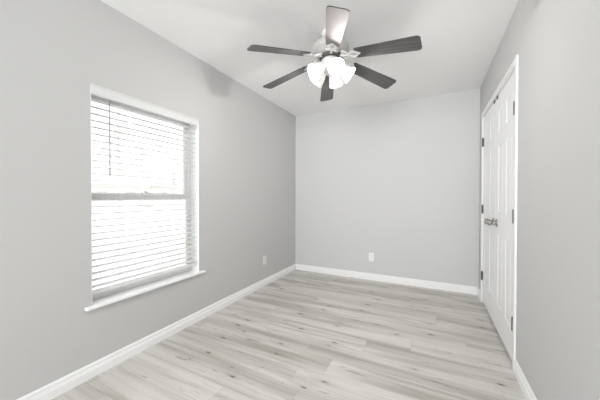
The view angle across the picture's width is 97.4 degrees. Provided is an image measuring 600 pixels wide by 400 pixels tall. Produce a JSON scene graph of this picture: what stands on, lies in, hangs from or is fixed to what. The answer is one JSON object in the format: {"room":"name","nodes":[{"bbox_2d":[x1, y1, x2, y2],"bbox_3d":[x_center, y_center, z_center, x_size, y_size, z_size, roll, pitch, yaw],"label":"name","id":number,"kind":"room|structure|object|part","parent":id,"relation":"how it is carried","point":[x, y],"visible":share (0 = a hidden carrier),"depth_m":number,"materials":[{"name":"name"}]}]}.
{"room":"empty bedroom","nodes":[
{"label":"empty bedroom","id":0,"kind":"room"},
{"bbox_2d":[0,0,295,399],"bbox_3d":[-1.912,-0.074,0.692,0.150,2.440,7.931,0,1,27],"label":"wall","id":1,"kind":"structure","parent":0,"point":[52,51],"depth_m":1.66,"materials":[{"name":"grey paint"}]},
{"bbox_2d":[90,94,198,299],"bbox_3d":[-1.212,-0.023,2.109,0.162,1.432,0.873,0,1,27],"label":"window","id":2,"kind":"structure","parent":1,"relation":"in","point":[188,185],"depth_m":2.46,"materials":[{"name":"white plastic"}]},
{"bbox_3d":[-1.272,-0.364,2.136,0.026,0.714,0.836,0,1,27],"label":"sash","id":3,"kind":"part","parent":2,"relation":"part of","materials":[{"name":"white plastic"}]},
{"bbox_3d":[-1.244,0.314,2.128,0.030,0.722,0.836,0,1,27],"label":"sash","id":4,"kind":"part","parent":2,"relation":"part of","materials":[{"name":"white plastic"}]},
{"bbox_2d":[90,84,198,294],"bbox_3d":[-1.163,-0.065,2.083,0.070,1.352,0.868,0,1,27],"label":"window blind","id":5,"kind":"object","parent":2,"relation":"attached to","point":[95,90],"visible":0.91,"depth_m":1.98,"materials":[{"name":"white plastic"}]},
{"bbox_3d":[-1.275,-0.043,1.876,0.056,1.297,0.002,0,1,27],"label":"ladder cord","id":6,"kind":"part","parent":5,"relation":"part of","materials":[{"name":"white fabric"}]},
{"bbox_3d":[-1.170,0.603,2.094,0.050,0.016,0.856,0,1,27],"label":"rail","id":7,"kind":"part","parent":5,"relation":"part of","materials":[{"name":"white plastic"}]},
{"bbox_3d":[-1.142,-0.046,2.141,0.056,1.297,0.002,0,1,27],"label":"ladder cord","id":8,"kind":"part","parent":5,"relation":"part of","materials":[{"name":"white fabric"}]},
{"bbox_2d":[85,270,205,310],"bbox_3d":[-1.167,0.683,2.101,0.132,0.020,0.967,0,1,27],"label":"window sill","id":9,"kind":"structure","parent":1,"relation":"attached to","point":[99,302],"depth_m":1.98,"materials":[{"name":"white plastic"}]},
{"bbox_2d":[17,264,295,399],"bbox_3d":[-1.840,1.101,0.667,0.014,0.090,7.931,0,1,27],"label":"baseboard","id":10,"kind":"structure","parent":1,"relation":"attached to","point":[64,384],"depth_m":1.92,"materials":[{"name":"white paint"}]},
{"bbox_2d":[52,270,525,399],"bbox_3d":[-0.456,1.204,0.044,3.348,0.100,8.051,0,1,27],"label":"floor","id":11,"kind":"structure","parent":0,"point":[301,335],"depth_m":1.94,"materials":[{"name":"plastic"}]},
{"bbox_2d":[101,0,518,115],"bbox_3d":[-0.453,-1.335,0.019,3.348,0.100,8.051,0,1,27],"label":"ceiling","id":12,"kind":"structure","parent":0,"point":[461,39],"depth_m":2.11,"materials":[{"name":"white paint"}]},
{"bbox_2d":[247,6,421,101],"bbox_3d":[0.237,-1.102,2.056,1.302,0.404,1.233,0,1,27],"label":"ceiling fan","id":13,"kind":"object","parent":12,"relation":"hanging from","point":[329,73],"visible":1,"depth_m":1.96,"materials":[{"name":"grey wood"}]},
{"bbox_3d":[-0.140,-1.050,1.866,0.456,0.092,0.130,0,1,-27],"label":"fan blade","id":14,"kind":"part","parent":13,"relation":"part of","materials":[{"name":"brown wood"}]},
{"bbox_3d":[-0.118,-1.055,2.290,0.456,0.092,0.130,0,1,33],"label":"fan blade","id":15,"kind":"part","parent":13,"relation":"part of","materials":[{"name":"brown wood"}]},
{"bbox_3d":[0.130,-0.975,2.001,0.138,0.134,0.128,0,1,-28],"label":"lamp shade","id":16,"kind":"part","parent":13,"relation":"part of","materials":[{"name":"white glass"}]},
{"bbox_3d":[0.149,-0.976,2.145,0.138,0.134,0.128,1,1,44],"label":"lamp shade","id":17,"kind":"part","parent":13,"relation":"part of","materials":[{"name":"white glass"}]},
{"bbox_3d":[0.260,-1.052,2.481,0.130,0.092,0.456,0,0,3],"label":"fan blade","id":18,"kind":"part","parent":13,"relation":"part of","materials":[{"name":"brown wood"}]},
{"bbox_3d":[0.256,-1.000,1.963,0.044,0.049,0.052,0,1,-10],"label":"light bulb","id":19,"kind":"part","parent":13,"relation":"part of","materials":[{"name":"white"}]},
{"bbox_3d":[0.292,-0.976,2.171,0.128,0.134,0.138,0,1,26],"label":"lamp shade","id":20,"kind":"part","parent":13,"relation":"part of","materials":[{"name":"white glass"}]},
{"bbox_3d":[0.261,-0.974,1.938,0.128,0.134,0.138,0,1,-10],"label":"lamp shade","id":21,"kind":"part","parent":13,"relation":"part of","materials":[{"name":"white glass"}]},
{"bbox_3d":[0.216,-1.054,1.631,0.130,0.092,0.456,0,0,3],"label":"fan blade","id":22,"kind":"part","parent":13,"relation":"part of","materials":[{"name":"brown wood"}]},
{"bbox_3d":[0.361,-0.975,2.043,0.138,0.134,0.128,0,1,8],"label":"lamp shade","id":23,"kind":"part","parent":13,"relation":"part of","materials":[{"name":"white glass"}]},
{"bbox_3d":[0.617,-1.053,2.252,0.456,0.092,0.130,0,1,-27],"label":"fan blade","id":24,"kind":"part","parent":13,"relation":"part of","materials":[{"name":"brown wood"}]},
{"bbox_3d":[0.595,-1.049,1.828,0.456,0.092,0.130,0,1,33],"label":"fan blade","id":25,"kind":"part","parent":13,"relation":"part of","materials":[{"name":"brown wood"}]},
{"bbox_2d":[295,88,479,289],"bbox_3d":[1.318,-0.098,3.579,3.348,2.440,0.120,0,1,27],"label":"wall","id":26,"kind":"structure","parent":0,"point":[397,182],"depth_m":3.54,"materials":[{"name":"grey paint"}]},
{"bbox_2d":[369,253,373,260],"bbox_3d":[0.994,0.801,3.677,0.070,0.115,0.008,0,1,27],"label":"wall outlet","id":27,"kind":"object","parent":26,"relation":"attached to","point":[371,255],"visible":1,"depth_m":3.67,"materials":[{"name":"white plastic"}]},
{"bbox_2d":[296,264,476,294],"bbox_3d":[1.018,1.076,3.664,2.420,0.090,0.014,0,1,27],"label":"baseboard","id":28,"kind":"structure","parent":26,"relation":"attached to","point":[361,275],"depth_m":3.54,"materials":[{"name":"white paint"}]},
{"bbox_2d":[479,0,599,399],"bbox_3d":[0.395,-0.060,-0.460,0.110,2.440,7.931,0,1,27],"label":"wall","id":29,"kind":"structure","parent":0,"point":[556,42],"depth_m":1.18,"materials":[{"name":"grey paint"}]},
{"bbox_2d":[481,100,495,322],"bbox_3d":[1.855,0.108,2.623,0.104,2.008,0.626,0,1,27],"label":"door","id":30,"kind":"structure","parent":29,"relation":"in","point":[489,140],"depth_m":2.57,"materials":[{"name":"white paint"}]},
{"bbox_2d":[480,54,518,369],"bbox_3d":[1.772,0.089,2.312,0.122,2.091,1.343,0,1,27],"label":"door frame","id":31,"kind":"structure","parent":29,"relation":"attached to","point":[513,67],"depth_m":1.75,"materials":[{"name":"white paint"}]},
{"bbox_2d":[487,71,514,359],"bbox_3d":[1.574,0.113,2.059,0.104,2.008,0.626,0,1,27],"label":"door","id":32,"kind":"structure","parent":29,"relation":"in","point":[505,101],"depth_m":2.02,"materials":[{"name":"white paint"}]},
{"bbox_3d":[1.660,0.200,2.297,0.047,0.054,0.054,0,1,27],"label":"knob","id":33,"kind":"part","parent":32,"relation":"part of","materials":[{"name":"silver metal"}]},
{"bbox_2d":[477,287,536,399],"bbox_3d":[0.338,1.115,-0.420,0.014,0.090,7.931,0,1,27],"label":"baseboard","id":34,"kind":"structure","parent":29,"relation":"attached to","point":[525,387],"depth_m":1.58,"materials":[{"name":"white paint"}]},
{"label":"outside","id":35,"kind":"structure","parent":0,"visible":0},
{"bbox_2d":[92,202,184,289],"bbox_3d":[-25.593,1.232,29.566,67.800,0.200,110.000,0,1,27],"label":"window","id":36,"kind":"structure","parent":35,"point":[157,218],"depth_m":8.41,"materials":[{"name":"white"}]},
{"bbox_2d":[91,108,147,222],"bbox_3d":[-10.400,-1.957,15.305,4.217,6.504,2.799,1,1,44],"label":"bare tree","id":37,"kind":"object","parent":36,"relation":"on","point":[115,178],"visible":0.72,"depth_m":14.93,"materials":[{"name":"white plant"}]},
{"bbox_2d":[92,167,182,208],"bbox_3d":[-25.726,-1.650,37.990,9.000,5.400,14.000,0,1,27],"label":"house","id":38,"kind":"structure","parent":36,"relation":"on","point":[130,187],"depth_m":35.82,"materials":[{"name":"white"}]},
{"bbox_3d":[-21.443,-0.090,37.542,0.080,2.100,1.000,0,1,27],"label":"door","id":39,"kind":"part","parent":38,"relation":"part of","materials":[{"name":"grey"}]},
{"bbox_2d":[163,155,182,206],"bbox_3d":[-18.160,-2.693,38.383,4.475,7.505,3.268,1,1,42],"label":"bare tree","id":40,"kind":"object","parent":36,"relation":"on","point":[172,165],"visible":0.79,"depth_m":38.08,"materials":[{"name":"white plant"}]}
]}

